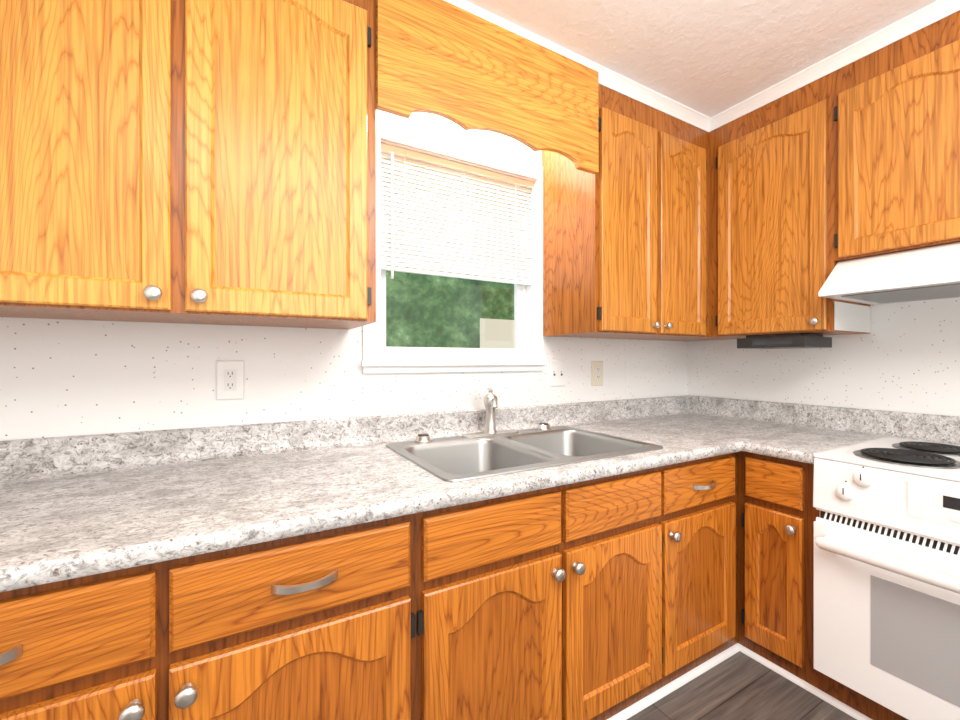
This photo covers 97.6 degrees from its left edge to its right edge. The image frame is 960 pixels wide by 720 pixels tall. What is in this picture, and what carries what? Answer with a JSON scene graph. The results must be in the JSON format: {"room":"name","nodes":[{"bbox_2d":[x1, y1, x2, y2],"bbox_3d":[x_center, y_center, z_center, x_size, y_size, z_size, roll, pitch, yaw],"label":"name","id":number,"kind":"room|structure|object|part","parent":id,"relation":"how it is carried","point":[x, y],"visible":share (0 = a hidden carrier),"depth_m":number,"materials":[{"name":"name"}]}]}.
{"room":"kitchen","nodes":[
{"label":"kitchen","id":0,"kind":"room"},
{"bbox_2d":[0,110,686,440],"bbox_3d":[-0.281,-0.025,1.785,3.800,2.335,0.152,0,0,-30],"label":"wall","id":1,"kind":"structure","parent":0,"point":[62,377],"depth_m":1.43,"materials":[{"name":"white paint"}]},
{"bbox_2d":[0,0,383,328],"bbox_3d":[-0.816,-0.653,1.181,0.963,1.076,0.371,0,0,-30],"label":"upper cabinet","id":2,"kind":"object","parent":1,"relation":"attached to","point":[210,162],"depth_m":1.04,"materials":[{"name":"brown wood"}]},
{"bbox_2d":[444,0,711,132],"bbox_3d":[-0.216,-1.165,1.314,3.145,0.053,0.030,0,0,-30],"label":"crown molding","id":3,"kind":"structure","parent":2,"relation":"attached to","point":[608,78],"depth_m":1.76,"materials":[{"name":"white paint"}]},
{"bbox_2d":[216,360,243,399],"bbox_3d":[-0.824,0.066,1.385,0.080,0.130,0.009,0,0,-30],"label":"wall outlet","id":4,"kind":"object","parent":1,"relation":"attached to","point":[229,379],"depth_m":1.38,"materials":[{"name":"white plastic"}]},
{"bbox_2d":[361,119,545,372],"bbox_3d":[-0.106,-0.438,1.858,0.868,0.978,0.169,0,0,-30],"label":"window","id":5,"kind":"structure","parent":1,"relation":"in","point":[519,260],"depth_m":1.83,"materials":[{"name":"white paint"}]},
{"bbox_3d":[-0.116,-0.432,1.919,0.656,0.755,0.025,0,0,-30],"label":"glass","id":6,"kind":"part","parent":5,"relation":"part of","materials":[{"name":"clear glass"}]},
{"bbox_2d":[378,142,533,285],"bbox_3d":[-0.073,-0.589,1.847,0.744,0.530,0.046,0,0,-30],"label":"blind","id":7,"kind":"object","parent":5,"relation":"attached to","point":[471,254],"depth_m":1.82,"materials":[{"name":"white plastic"}]},
{"bbox_2d":[550,360,564,386],"bbox_3d":[0.385,0.065,2.069,0.095,0.130,0.015,0,0,-30],"label":"wall outlet","id":8,"kind":"object","parent":1,"relation":"attached to","point":[557,367],"depth_m":2.07,"materials":[{"name":"white plastic"}]},
{"bbox_2d":[591,361,602,385],"bbox_3d":[0.618,0.071,2.204,0.080,0.130,0.009,0,0,-30],"label":"wall outlet","id":9,"kind":"object","parent":1,"relation":"attached to","point":[596,366],"depth_m":2.20,"materials":[{"name":"beige plastic"}]},
{"bbox_2d":[540,69,711,339],"bbox_3d":[0.716,-0.653,2.051,0.704,1.076,0.371,0,0,-30],"label":"upper cabinet","id":10,"kind":"object","parent":1,"relation":"attached to","point":[627,182],"depth_m":1.85,"materials":[{"name":"brown wood"}]},
{"bbox_2d":[465,0,936,116],"bbox_3d":[0.620,-1.242,0.199,3.800,0.100,3.800,0,0,-30],"label":"ceiling","id":11,"kind":"structure","parent":0,"point":[710,58],"depth_m":1.54,"materials":[{"name":"white paint"}]},
{"bbox_2d":[627,651,856,719],"bbox_3d":[0.620,1.193,0.199,3.800,0.100,3.800,0,0,-30],"label":"floor","id":12,"kind":"structure","parent":0,"point":[739,685],"depth_m":1.41,"materials":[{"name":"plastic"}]},
{"bbox_2d":[0,511,427,719],"bbox_3d":[-0.731,0.748,1.046,0.959,0.788,0.688,0,0,-30],"label":"base cabinet","id":13,"kind":"object","parent":12,"relation":"on","point":[332,624],"depth_m":0.81,"materials":[{"name":"brown wood"}]},
{"bbox_2d":[0,395,835,591],"bbox_3d":[-0.068,0.283,1.411,3.493,0.137,0.707,0,0,-30],"label":"countertop","id":14,"kind":"structure","parent":13,"relation":"on","point":[71,507],"depth_m":1.15,"materials":[{"name":"laminate"}]},
{"bbox_2d":[386,388,662,481],"bbox_3d":[0.156,0.309,1.536,0.869,0.382,0.564,0,0,-30],"label":"sink","id":15,"kind":"object","parent":14,"relation":"in","point":[490,450],"visible":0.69,"depth_m":1.62,"materials":[{"name":"silver metal"}]},
{"bbox_3d":[0.156,0.406,1.536,0.869,0.189,0.564,0,0,-30],"label":"double bowl","id":16,"kind":"part","parent":15,"relation":"part of","materials":[{"name":"silver metal"}]},
{"bbox_2d":[428,464,671,719],"bbox_3d":[0.070,0.748,1.501,0.883,0.788,0.688,0,0,-30],"label":"base cabinet","id":17,"kind":"object","parent":12,"relation":"on","point":[625,596],"depth_m":1.19,"materials":[{"name":"brown wood"}]},
{"bbox_2d":[672,451,739,691],"bbox_3d":[0.639,0.748,1.824,0.427,0.788,0.688,0,0,-30],"label":"base cabinet","id":18,"kind":"object","parent":12,"relation":"on","point":[705,491],"depth_m":1.54,"materials":[{"name":"brown wood"}]},
{"bbox_2d":[740,451,795,683],"bbox_3d":[1.371,0.748,1.717,0.688,0.788,0.193,0,0,-30],"label":"base cabinet","id":19,"kind":"object","parent":12,"relation":"on","point":[767,483],"depth_m":1.56,"materials":[{"name":"brown wood"}]},
{"bbox_2d":[796,461,907,719],"bbox_3d":[1.647,0.748,1.233,0.688,0.788,0.922,0,0,-30],"label":"base cabinet","id":20,"kind":"object","parent":12,"relation":"on","point":[842,697],"depth_m":1.46,"materials":[{"name":"brown wood"}]},
{"bbox_2d":[813,437,959,719],"bbox_3d":[1.561,0.662,1.182,0.692,0.727,0.834,0,0,-30],"label":"range","id":21,"kind":"object","parent":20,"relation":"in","point":[887,578],"visible":1,"depth_m":1.24,"materials":[{"name":"white metal"}]},
{"bbox_2d":[687,297,959,416],"bbox_3d":[2.243,-0.025,1.035,0.150,2.335,3.650,0,0,-30],"label":"wall","id":22,"kind":"structure","parent":0,"point":[903,357],"depth_m":1.85,"materials":[{"name":"white paint"}]},
{"bbox_2d":[712,77,831,339],"bbox_3d":[1.428,-0.653,1.939,0.371,1.076,0.455,0,0,-30],"label":"upper cabinet","id":23,"kind":"object","parent":22,"relation":"attached to","point":[768,162],"depth_m":1.85,"materials":[{"name":"brown wood"}]},
{"bbox_2d":[818,242,959,304],"bbox_3d":[1.696,-0.313,1.344,0.488,0.154,0.834,0,0,-30],"label":"range hood","id":24,"kind":"object","parent":22,"relation":"attached to","point":[927,273],"visible":1,"depth_m":1.47,"materials":[{"name":"white metal"}]},
{"bbox_2d":[824,11,959,335],"bbox_3d":[1.744,-0.653,1.382,0.371,1.076,0.826,0,0,-30],"label":"upper cabinet","id":25,"kind":"object","parent":22,"relation":"attached to","point":[892,114],"depth_m":1.50,"materials":[{"name":"brown wood"}]},
{"bbox_2d":[712,0,959,130],"bbox_3d":[1.473,-1.165,1.495,0.030,0.053,1.320,0,0,-30],"label":"crown molding","id":26,"kind":"structure","parent":25,"relation":"attached to","point":[926,16],"depth_m":1.61,"materials":[{"name":"white paint"}]},
{"label":"outside","id":27,"kind":"structure","parent":0,"visible":0},
{"bbox_2d":[384,171,513,348],"bbox_3d":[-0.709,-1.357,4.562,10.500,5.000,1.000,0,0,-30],"label":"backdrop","id":28,"kind":"structure","parent":27,"point":[419,335],"depth_m":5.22,"materials":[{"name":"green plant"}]}
]}

